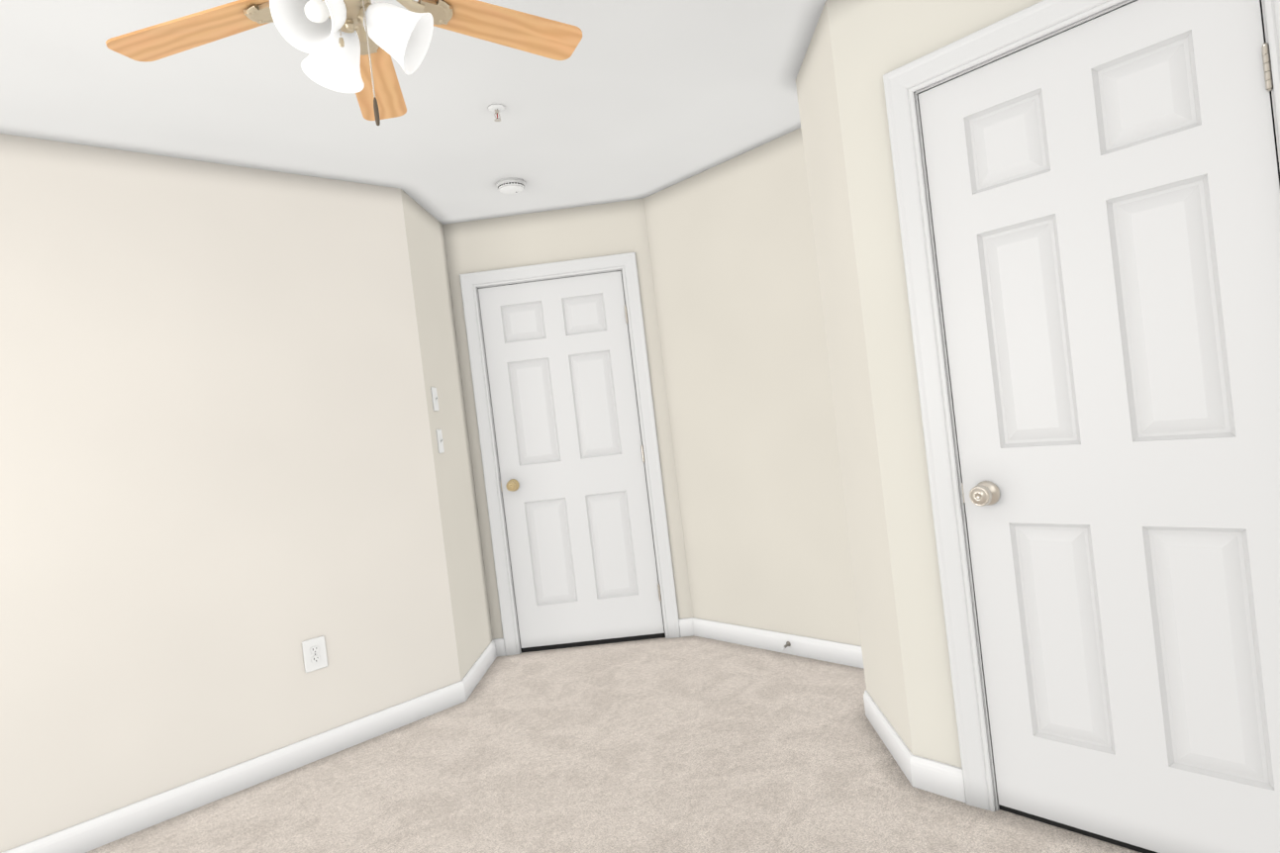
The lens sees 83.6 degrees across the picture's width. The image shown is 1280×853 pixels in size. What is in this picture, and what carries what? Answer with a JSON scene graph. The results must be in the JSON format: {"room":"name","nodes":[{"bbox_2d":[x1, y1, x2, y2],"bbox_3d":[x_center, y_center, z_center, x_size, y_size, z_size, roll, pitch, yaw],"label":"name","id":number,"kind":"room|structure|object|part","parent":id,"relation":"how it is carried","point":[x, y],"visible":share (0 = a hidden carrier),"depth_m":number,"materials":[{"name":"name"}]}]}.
{"room":"empty bedroom","nodes":[
{"label":"empty bedroom","id":0,"kind":"room"},
{"bbox_2d":[0,0,826,224],"bbox_3d":[-0.928,-1.190,2.228,6.942,0.120,6.046,-7,1,-43],"label":"ceiling","id":1,"kind":"structure","parent":0,"point":[627,100],"depth_m":2.52,"materials":[{"name":"paint"}]},
{"bbox_2d":[105,0,582,125],"bbox_3d":[-0.592,-0.891,1.499,1.030,0.536,1.005,-7,1,-43],"label":"fan","id":2,"kind":"object","parent":1,"relation":"hanging from","point":[351,46],"visible":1,"depth_m":1.57,"materials":[{"name":"brown wood"}]},
{"bbox_3d":[-0.959,-0.864,1.556,0.311,0.056,0.344,-7,1,-43],"label":"blade","id":3,"kind":"part","parent":2,"relation":"part of","materials":[{"name":"brown wood"}]},
{"bbox_3d":[-0.641,-0.816,1.411,0.146,0.141,0.133,-7,1,-43],"label":"lamp shade","id":4,"kind":"part","parent":2,"relation":"part of","materials":[{"name":"white glass"}]},
{"bbox_3d":[-0.641,-0.838,1.439,0.069,0.060,0.050,-7,1,-43],"label":"bulb","id":5,"kind":"part","parent":2,"relation":"part of","materials":[{"name":"white glass"}]},
{"bbox_3d":[-0.673,-0.815,1.595,0.133,0.141,0.146,-7,1,-43],"label":"lamp shade","id":6,"kind":"part","parent":2,"relation":"part of","materials":[{"name":"white glass"}]},
{"bbox_3d":[-0.686,-0.900,1.851,0.278,0.056,0.364,-7,1,-43],"label":"blade","id":7,"kind":"part","parent":2,"relation":"part of","materials":[{"name":"brown wood"}]},
{"bbox_3d":[-0.502,-0.834,1.528,0.145,0.141,0.137,-7,1,-43],"label":"lamp shade","id":8,"kind":"part","parent":2,"relation":"part of","materials":[{"name":"white glass"}]},
{"bbox_3d":[-0.323,-0.941,1.678,0.386,0.056,0.190,-7,1,-43],"label":"blade","id":9,"kind":"part","parent":2,"relation":"part of","materials":[{"name":"brown wood"}]},
{"bbox_2d":[488,103,504,121],"bbox_3d":[-0.529,-1.158,2.652,0.063,0.047,0.063,-7,1,-43],"label":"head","id":10,"kind":"object","parent":1,"relation":"attached to","point":[496,108],"visible":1,"depth_m":2.64},
{"bbox_3d":[-0.529,-1.154,2.652,0.026,0.039,0.026,-7,1,-43],"label":"frame","id":11,"kind":"part","parent":10,"relation":"part of","materials":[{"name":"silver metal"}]},
{"bbox_2d":[495,178,525,194],"bbox_3d":[-0.624,-1.160,3.468,0.140,0.040,0.140,-7,1,-43],"label":"smoke detector","id":12,"kind":"object","parent":1,"relation":"attached to","point":[511,186],"visible":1,"depth_m":3.43,"materials":[{"name":"white plastic"}]},
{"bbox_2d":[0,0,1042,852],"bbox_3d":[-0.584,0.063,1.774,4.420,2.440,4.124,-7,1,-43],"label":"wall","id":13,"kind":"structure","parent":0,"point":[232,477],"depth_m":2.81,"materials":[{"name":"paint"}]},
{"bbox_2d":[301,635,327,673],"bbox_3d":[-1.343,0.942,2.960,0.090,0.130,0.008,-7,1,-43],"label":"outlet","id":14,"kind":"object","parent":13,"relation":"attached to","point":[309,655],"visible":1,"depth_m":2.96,"materials":[{"name":"white plastic"}]},
{"bbox_2d":[430,387,439,410],"bbox_3d":[-1.003,-0.134,3.498,0.053,0.116,0.053,-7,1,-43],"label":"light switch","id":15,"kind":"object","parent":13,"relation":"attached to","point":[435,398],"visible":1,"depth_m":3.49,"materials":[{"name":"white plastic"}]},
{"bbox_2d":[435,429,444,453],"bbox_3d":[-0.978,0.072,3.500,0.053,0.116,0.053,-7,1,-43],"label":"light switch","id":16,"kind":"object","parent":13,"relation":"attached to","point":[440,442],"visible":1,"depth_m":3.49,"materials":[{"name":"white plastic"}]},
{"bbox_2d":[1,617,966,852],"bbox_3d":[-0.447,1.227,1.754,4.142,0.097,3.846,-7,1,-43],"label":"baseboard","id":17,"kind":"structure","parent":13,"relation":"attached to","point":[105,829],"depth_m":2.79,"materials":[{"name":"white wood"}]},
{"bbox_2d":[781,641,790,650],"bbox_3d":[0.704,1.067,3.474,0.080,0.024,0.034,-7,1,-43],"label":"door stop","id":18,"kind":"object","parent":17,"relation":"attached to","point":[788,643],"visible":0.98,"depth_m":3.48,"materials":[{"name":"silver metal"}]},
{"bbox_2d":[459,252,681,656],"bbox_3d":[-0.390,0.161,3.990,0.709,2.150,0.708,-7,1,-43],"label":"door frame","id":19,"kind":"structure","parent":13,"relation":"attached to","point":[470,283],"depth_m":3.98,"materials":[{"name":"white wood"}]},
{"bbox_2d":[85,635,1141,852],"bbox_3d":[-0.626,1.352,2.258,6.942,0.120,6.046,-7,1,-43],"label":"floor","id":20,"kind":"structure","parent":0,"point":[691,744],"depth_m":2.53,"materials":[{"name":"beige carpet"}]},
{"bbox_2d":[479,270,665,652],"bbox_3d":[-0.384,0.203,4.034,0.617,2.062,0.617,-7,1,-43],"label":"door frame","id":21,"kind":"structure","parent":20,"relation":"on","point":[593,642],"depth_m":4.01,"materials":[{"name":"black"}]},
{"bbox_2d":[883,0,1279,852],"bbox_3d":[1.146,0.009,1.765,0.130,2.140,0.906,-7,1,-43],"label":"door","id":22,"kind":"structure","parent":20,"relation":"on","point":[1081,832],"depth_m":1.76,"materials":[{"name":"white wood"}]},
{"bbox_3d":[0.940,0.188,1.962,0.066,0.069,0.069,-7,1,-43],"label":"knob","id":23,"kind":"part","parent":22,"relation":"part of","materials":[{"name":"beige metal"}]},
{"bbox_3d":[1.141,0.046,1.753,0.100,2.032,0.736,-7,1,-43],"label":"closet door","id":24,"kind":"part","parent":22,"relation":"part of","materials":[{"name":"white wood"}]},
{"bbox_3d":[1.433,-0.179,2.047,0.610,2.440,0.990,-7,1,-43],"label":"wall","id":25,"kind":"structure","parent":0,"visible":0},
{"bbox_2d":[914,0,1279,810],"bbox_3d":[1.191,0.038,1.803,0.115,2.072,0.770,-7,1,-43],"label":"door frame","id":26,"kind":"structure","parent":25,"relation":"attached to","point":[944,329],"depth_m":2.03,"materials":[{"name":"white wood"}]},
{"bbox_3d":[-0.393,0.010,4.389,1.154,2.440,1.154,-7,1,-43],"label":"wall","id":27,"kind":"structure","parent":0,"visible":0},
{"bbox_2d":[478,271,664,648],"bbox_3d":[-0.382,0.191,4.013,0.596,2.032,0.606,-7,1,-43],"label":"door","id":28,"kind":"structure","parent":27,"relation":"in","point":[567,432],"depth_m":4.00,"materials":[{"name":"white wood"}]},
{"bbox_2d":[505,479,519,492],"bbox_3d":[-0.711,0.330,3.987,0.083,0.069,0.083,-7,1,-43],"label":"door knob","id":29,"kind":"object","parent":28,"relation":"attached to","point":[513,485],"depth_m":3.95,"materials":[{"name":"gold metal"}]},
{"bbox_3d":[0.017,0.151,3.990,0.028,1.658,0.028,-7,1,-43],"label":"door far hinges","id":30,"kind":"part","parent":28,"relation":"part of","materials":[{"name":"white wood"}]}
]}

